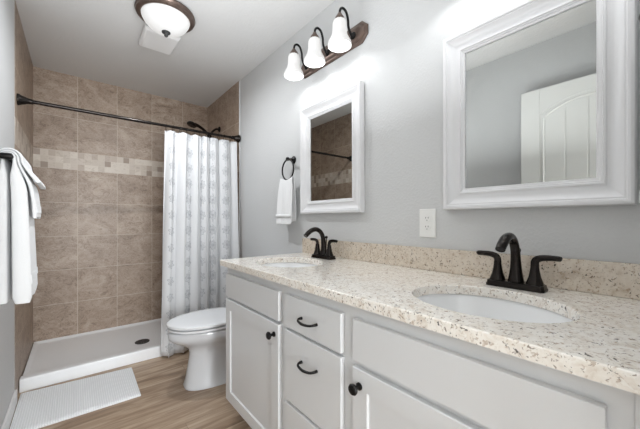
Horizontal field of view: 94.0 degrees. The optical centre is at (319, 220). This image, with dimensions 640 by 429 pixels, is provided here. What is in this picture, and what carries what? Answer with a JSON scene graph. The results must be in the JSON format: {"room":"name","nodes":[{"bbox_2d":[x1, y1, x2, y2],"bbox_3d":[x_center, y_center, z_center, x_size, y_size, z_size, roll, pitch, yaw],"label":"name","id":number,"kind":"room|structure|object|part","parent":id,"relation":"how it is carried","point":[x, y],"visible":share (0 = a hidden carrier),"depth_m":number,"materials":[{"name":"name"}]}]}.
{"room":"bathroom","nodes":[
{"label":"bathroom","id":0,"kind":"room"},
{"bbox_2d":[0,0,32,428],"bbox_3d":[-1.359,-0.113,1.116,0.121,2.440,3.689,0,0,-39],"label":"wall","id":1,"kind":"structure","parent":0,"point":[7,7],"depth_m":1.77,"materials":[{"name":"paint"}]},
{"bbox_2d":[0,152,13,162],"bbox_3d":[-1.382,-0.253,1.312,0.092,0.052,0.450,0,0,-39],"label":"towel bar","id":2,"kind":"object","parent":1,"relation":"attached to","point":[9,156],"visible":0.38,"depth_m":1.17,"materials":[{"name":"black metal"}]},
{"bbox_2d":[0,152,37,303],"bbox_3d":[-1.340,0.033,1.332,0.108,0.615,0.351,0,0,-39],"label":"bath towel","id":3,"kind":"object","parent":2,"relation":"hanging from","point":[18,262],"visible":0.84,"depth_m":1.21,"materials":[{"name":"white fabric"}]},
{"bbox_2d":[0,150,41,218],"bbox_3d":[-1.339,-0.146,1.335,0.131,0.276,0.340,0,0,-39],"label":"hand towel","id":4,"kind":"object","parent":3,"relation":"on","point":[35,208],"visible":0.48,"depth_m":1.24,"materials":[{"name":"white fabric"}]},
{"bbox_2d":[0,148,45,188],"bbox_3d":[-1.340,-0.224,1.341,0.149,0.139,0.338,0,0,-39],"label":"washcloth","id":5,"kind":"object","parent":4,"relation":"on","point":[24,162],"visible":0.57,"depth_m":1.24,"materials":[{"name":"white fabric"}]},
{"bbox_2d":[1,389,16,428],"bbox_3d":[-1.273,1.064,1.114,0.012,0.085,1.778,0,0,-39],"label":"baseboard","id":6,"kind":"structure","parent":1,"relation":"attached to","point":[12,406],"depth_m":1.63,"materials":[{"name":"paint"}]},
{"bbox_2d":[16,93,240,142],"bbox_3d":[-1.336,-0.769,2.358,1.492,0.091,0.072,0,0,-41],"label":"shower curtain rod","id":7,"kind":"object","parent":1,"relation":"attached to","point":[21,100],"visible":0.99,"depth_m":2.15,"materials":[{"name":"brown metal"}]},
{"bbox_2d":[160,125,238,357],"bbox_3d":[-1.022,0.152,2.587,0.650,1.888,0.122,0,0,-39],"label":"shower curtain","id":8,"kind":"object","parent":7,"relation":"hanging from","point":[200,198],"visible":0.74,"depth_m":2.55,"materials":[{"name":"fabric"}]},
{"bbox_2d":[33,66,207,343],"bbox_3d":[-1.941,-0.113,3.101,1.740,2.440,0.120,0,0,-39],"label":"wall","id":9,"kind":"structure","parent":0,"point":[99,229],"depth_m":2.86,"materials":[{"name":"tile"}]},
{"bbox_2d":[9,349,251,428],"bbox_3d":[0.023,1.157,0.173,2.420,0.100,7.139,0,0,-39],"label":"floor","id":10,"kind":"structure","parent":0,"point":[164,402],"depth_m":1.76,"materials":[{"name":"brown wood"}]},
{"bbox_2d":[10,367,140,428],"bbox_3d":[-1.508,1.098,1.884,0.592,0.015,0.494,0,0,-39],"label":"bath mat","id":11,"kind":"object","parent":10,"relation":"on","point":[35,409],"visible":1,"depth_m":1.84,"materials":[{"name":"white fabric"}]},
{"bbox_2d":[19,318,160,392],"bbox_3d":[-1.626,1.064,2.716,1.484,0.083,0.874,0,0,-39],"label":"shower pan","id":12,"kind":"object","parent":10,"relation":"on","point":[60,359],"visible":0.58,"depth_m":2.39,"materials":[{"name":"plastic"}]},
{"bbox_2d":[167,307,225,390],"bbox_3d":[-0.682,0.732,2.137,0.753,0.747,0.420,0,0,-39],"label":"toilet","id":13,"kind":"object","parent":10,"relation":"on","point":[203,332],"visible":0.32,"depth_m":1.96,"materials":[{"name":"ceramic"}]},
{"bbox_3d":[-0.778,0.705,2.059,0.495,0.024,0.370,0,0,-39],"label":"seat","id":14,"kind":"part","parent":13,"relation":"part of","materials":[{"name":"plastic"}]},
{"bbox_3d":[-0.779,0.676,2.058,0.503,0.033,0.380,0,0,-39],"label":"lid","id":15,"kind":"part","parent":13,"relation":"part of","materials":[{"name":"plastic"}]},
{"bbox_2d":[226,268,639,428],"bbox_3d":[0.187,0.679,1.205,0.608,0.856,1.619,0,0,-39],"label":"vanity cabinet","id":16,"kind":"object","parent":10,"relation":"on","point":[296,358],"visible":0.98,"depth_m":0.84,"materials":[{"name":"paint"}]},
{"bbox_3d":[-0.338,0.705,1.437,0.019,0.552,0.550,0,0,-39],"label":"door","id":17,"kind":"part","parent":16,"relation":"part of","materials":[{"name":"paint"}]},
{"bbox_3d":[-0.204,0.475,1.232,0.034,0.033,0.033,0,0,-39],"label":"knob","id":18,"kind":"part","parent":16,"relation":"part of","materials":[{"name":"black metal"}]},
{"bbox_3d":[-0.031,0.849,1.064,0.019,0.264,0.324,0,0,-39],"label":"drawer","id":19,"kind":"part","parent":16,"relation":"part of","materials":[{"name":"paint"}]},
{"bbox_3d":[-0.052,0.520,1.047,0.037,0.015,0.099,0,0,-39],"label":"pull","id":20,"kind":"part","parent":16,"relation":"part of","materials":[{"name":"black metal"}]},
{"bbox_3d":[-0.052,0.360,1.047,0.037,0.015,0.099,0,0,-39],"label":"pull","id":21,"kind":"part","parent":16,"relation":"part of","materials":[{"name":"black metal"}]},
{"bbox_3d":[-0.031,0.568,1.064,0.019,0.274,0.324,0,0,-39],"label":"drawer","id":22,"kind":"part","parent":16,"relation":"part of","materials":[{"name":"paint"}]},
{"bbox_3d":[-0.031,0.356,1.064,0.019,0.126,0.324,0,0,-39],"label":"drawer","id":23,"kind":"part","parent":16,"relation":"part of","materials":[{"name":"paint"}]},
{"bbox_3d":[0.102,0.485,0.860,0.034,0.033,0.033,0,0,-39],"label":"knob","id":24,"kind":"part","parent":16,"relation":"part of","materials":[{"name":"black metal"}]},
{"bbox_3d":[0.279,0.709,0.686,0.019,0.544,0.552,0,0,-39],"label":"door","id":25,"kind":"part","parent":16,"relation":"part of","materials":[{"name":"paint"}]},
{"bbox_2d":[220,253,639,394],"bbox_3d":[0.190,0.235,1.218,0.593,0.030,1.638,0,0,-39],"label":"countertop","id":26,"kind":"structure","parent":16,"relation":"on","point":[601,341],"depth_m":0.75,"materials":[{"name":"beige stone"}]},
{"bbox_2d":[262,262,317,266],"bbox_3d":[-0.163,0.324,1.581,0.378,0.145,0.456,0,0,-39],"label":"undermount sink","id":27,"kind":"object","parent":26,"relation":"in","point":[282,264],"visible":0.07,"depth_m":1.76,"materials":[{"name":"ceramic"}]},
{"bbox_2d":[304,227,337,259],"bbox_3d":[0.004,0.129,1.726,0.189,0.181,0.189,0,0,1],"label":"faucet","id":28,"kind":"object","parent":26,"relation":"on","point":[326,253],"visible":1,"depth_m":1.70,"materials":[{"name":"brown metal"}]},
{"bbox_3d":[-0.033,0.123,1.789,0.014,0.035,0.080,0,0,-39],"label":"lever","id":29,"kind":"part","parent":28,"relation":"part of","materials":[{"name":"brown metal"}]},
{"bbox_3d":[-0.024,0.120,1.691,0.163,0.164,0.048,0,0,-39],"label":"spout","id":30,"kind":"part","parent":28,"relation":"part of","materials":[{"name":"brown metal"}]},
{"bbox_3d":[-0.015,0.170,1.767,0.049,0.061,0.049,0,0,-39],"label":"handle","id":31,"kind":"part","parent":28,"relation":"part of","materials":[{"name":"brown metal"}]},
{"bbox_3d":[0.019,0.209,1.726,0.058,0.020,0.166,0,0,-39],"label":"plate","id":32,"kind":"part","parent":28,"relation":"part of","materials":[{"name":"brown metal"}]},
{"bbox_3d":[0.052,0.170,1.685,0.049,0.061,0.049,0,0,-39],"label":"handle","id":33,"kind":"part","parent":28,"relation":"part of","materials":[{"name":"brown metal"}]},
{"bbox_3d":[0.070,0.123,1.663,0.014,0.035,0.080,0,0,-39],"label":"lever","id":34,"kind":"part","parent":28,"relation":"part of","materials":[{"name":"brown metal"}]},
{"bbox_2d":[416,294,571,322],"bbox_3d":[0.456,0.324,0.827,0.378,0.145,0.456,0,0,-39],"label":"undermount sink","id":35,"kind":"object","parent":26,"relation":"in","point":[488,307],"visible":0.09,"depth_m":0.96,"materials":[{"name":"ceramic"}]},
{"bbox_2d":[477,233,562,292],"bbox_3d":[0.623,0.129,0.972,0.189,0.181,0.189,0,0,1],"label":"faucet","id":36,"kind":"object","parent":26,"relation":"on","point":[534,283],"visible":1,"depth_m":0.95,"materials":[{"name":"brown metal"}]},
{"bbox_3d":[0.586,0.123,1.035,0.014,0.035,0.080,0,0,-39],"label":"lever","id":37,"kind":"part","parent":36,"relation":"part of","materials":[{"name":"brown metal"}]},
{"bbox_3d":[0.604,0.170,1.013,0.049,0.061,0.049,0,0,-39],"label":"handle","id":38,"kind":"part","parent":36,"relation":"part of","materials":[{"name":"brown metal"}]},
{"bbox_3d":[0.595,0.120,0.937,0.163,0.164,0.048,0,0,-39],"label":"spout","id":39,"kind":"part","parent":36,"relation":"part of","materials":[{"name":"brown metal"}]},
{"bbox_3d":[0.637,0.209,0.972,0.058,0.020,0.166,0,0,-39],"label":"plate","id":40,"kind":"part","parent":36,"relation":"part of","materials":[{"name":"brown metal"}]},
{"bbox_3d":[0.671,0.170,0.931,0.049,0.061,0.049,0,0,-39],"label":"handle","id":41,"kind":"part","parent":36,"relation":"part of","materials":[{"name":"brown metal"}]},
{"bbox_3d":[0.689,0.123,0.909,0.014,0.035,0.080,0,0,-39],"label":"lever","id":42,"kind":"part","parent":36,"relation":"part of","materials":[{"name":"brown metal"}]},
{"bbox_2d":[15,0,334,107],"bbox_3d":[0.023,-1.383,0.173,2.420,0.100,7.139,0,0,-39],"label":"ceiling","id":43,"kind":"structure","parent":0,"point":[95,40],"depth_m":2.24,"materials":[{"name":"paint"}]},
{"bbox_2d":[139,23,180,54],"bbox_3d":[-1.176,-1.312,2.181,0.226,0.041,0.266,0,0,-39],"label":"exhaust fan cover","id":44,"kind":"object","parent":43,"relation":"attached to","point":[149,38],"visible":0.86,"depth_m":2.15,"materials":[{"name":"plastic"}]},
{"bbox_2d":[134,0,194,37],"bbox_3d":[-0.991,-1.256,1.919,0.348,0.154,0.348,0,0,-39],"label":"ceiling light","id":45,"kind":"object","parent":43,"relation":"attached to","point":[167,18],"visible":1,"depth_m":1.84,"materials":[{"name":"white glass"}]},
{"bbox_2d":[208,0,639,263],"bbox_3d":[-0.110,-0.113,2.141,0.128,2.440,3.689,0,0,-39],"label":"wall","id":46,"kind":"structure","parent":0,"point":[399,62],"depth_m":1.48,"materials":[{"name":"paint"}]},
{"bbox_2d":[187,121,220,138],"bbox_3d":[-1.194,-0.928,3.082,0.094,0.170,0.380,0,0,35],"label":"handheld shower","id":47,"kind":"object","parent":46,"relation":"attached to","point":[189,123],"visible":0.75,"depth_m":3.03,"materials":[{"name":"brown metal"}]},
{"bbox_2d":[239,80,239,257],"bbox_3d":[-0.767,-0.113,2.844,0.011,2.440,0.010,0,0,-39],"label":"trim","id":48,"kind":"structure","parent":46,"relation":"attached to","point":[239,80],"depth_m":2.84,"materials":[{"name":"paint"}]},
{"bbox_2d":[282,156,295,179],"bbox_3d":[-0.213,-0.371,2.125,0.066,0.180,0.156,0,0,-39],"label":"towel ring","id":49,"kind":"object","parent":46,"relation":"attached to","point":[293,159],"visible":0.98,"depth_m":2.12,"materials":[{"name":"black metal"}]},
{"bbox_2d":[276,176,295,223],"bbox_3d":[-0.243,-0.139,2.117,0.062,0.333,0.180,0,0,-39],"label":"hand towel","id":50,"kind":"object","parent":49,"relation":"hanging from","point":[286,200],"visible":1,"depth_m":2.08,"materials":[{"name":"white fabric"}]},
{"bbox_3d":[-0.213,-0.434,2.125,0.066,0.054,0.054,0,0,-39],"label":"post","id":51,"kind":"part","parent":49,"relation":"part of","materials":[{"name":"black metal"}]},
{"bbox_2d":[284,7,367,80],"bbox_3d":[-0.008,-1.038,1.775,0.191,0.220,0.610,0,0,-39],"label":"vanity light","id":52,"kind":"object","parent":46,"relation":"attached to","point":[342,41],"visible":1,"depth_m":1.72,"materials":[{"name":"white glass"}]},
{"bbox_3d":[-0.168,-0.998,1.922,0.129,0.140,0.129,0,0,-39],"label":"lamp shade","id":53,"kind":"part","parent":52,"relation":"part of","materials":[{"name":"white glass"}]},
{"bbox_3d":[-0.131,-1.076,1.952,0.111,0.145,0.040,0,0,-39],"label":"arm","id":54,"kind":"part","parent":52,"relation":"part of","materials":[{"name":"black metal"}]},
{"bbox_3d":[-0.032,-0.998,1.756,0.129,0.140,0.129,0,0,-39],"label":"lamp shade","id":55,"kind":"part","parent":52,"relation":"part of","materials":[{"name":"white glass"}]},
{"bbox_3d":[0.006,-1.076,1.786,0.111,0.145,0.040,0,0,-39],"label":"arm","id":56,"kind":"part","parent":52,"relation":"part of","materials":[{"name":"black metal"}]},
{"bbox_3d":[0.105,-0.998,1.589,0.129,0.140,0.129,0,0,-39],"label":"lamp shade","id":57,"kind":"part","parent":52,"relation":"part of","materials":[{"name":"white glass"}]},
{"bbox_3d":[0.142,-1.076,1.620,0.111,0.145,0.040,0,0,-39],"label":"arm","id":58,"kind":"part","parent":52,"relation":"part of","materials":[{"name":"black metal"}]},
{"bbox_2d":[300,81,364,213],"bbox_3d":[0.051,-0.396,1.821,0.037,0.706,0.554,0,0,-39],"label":"framed mirror","id":59,"kind":"object","parent":46,"relation":"attached to","point":[332,169],"visible":1,"depth_m":1.79,"materials":[{"name":"paint"}]},
{"bbox_2d":[310,102,351,200],"bbox_3d":[0.062,-0.396,1.830,0.006,0.538,0.386,0,0,-39],"label":"mirror glass","id":60,"kind":"object","parent":59,"relation":"attached to","point":[330,132],"depth_m":1.81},
{"bbox_2d":[420,209,435,237],"bbox_3d":[0.478,0.013,1.329,0.008,0.127,0.079,0,0,-39],"label":"wall outlet","id":61,"kind":"object","parent":46,"relation":"attached to","point":[427,216],"visible":1,"depth_m":1.32,"materials":[{"name":"plastic"}]},
{"bbox_2d":[424,216,430,221],"bbox_3d":[0.477,-0.007,1.327,0.003,0.028,0.033,0,0,-39],"label":"receptacle","id":62,"kind":"object","parent":61,"relation":"attached to","point":[426,218],"depth_m":1.32,"materials":[{"name":"plastic"}]},
{"bbox_2d":[424,224,430,230],"bbox_3d":[0.477,0.032,1.327,0.003,0.028,0.033,0,0,-39],"label":"receptacle","id":63,"kind":"object","parent":61,"relation":"attached to","point":[427,227],"depth_m":1.32,"materials":[{"name":"plastic"}]},
{"bbox_2d":[302,238,639,299],"bbox_3d":[0.409,0.170,1.403,0.020,0.098,1.646,0,0,-39],"label":"backsplash","id":64,"kind":"structure","parent":46,"relation":"attached to","point":[609,278],"depth_m":1.11,"materials":[{"name":"beige stone"}]},
{"bbox_2d":[443,0,636,209],"bbox_3d":[0.696,-0.396,1.035,0.037,0.706,0.554,0,0,-39],"label":"framed mirror","id":65,"kind":"object","parent":46,"relation":"attached to","point":[540,96],"visible":1,"depth_m":0.99,"materials":[{"name":"paint"}]},
{"bbox_2d":[466,0,595,187],"bbox_3d":[0.708,-0.396,1.044,0.006,0.538,0.386,0,0,-39],"label":"mirror glass","id":66,"kind":"object","parent":65,"relation":"attached to","point":[531,84],"depth_m":1.01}
]}

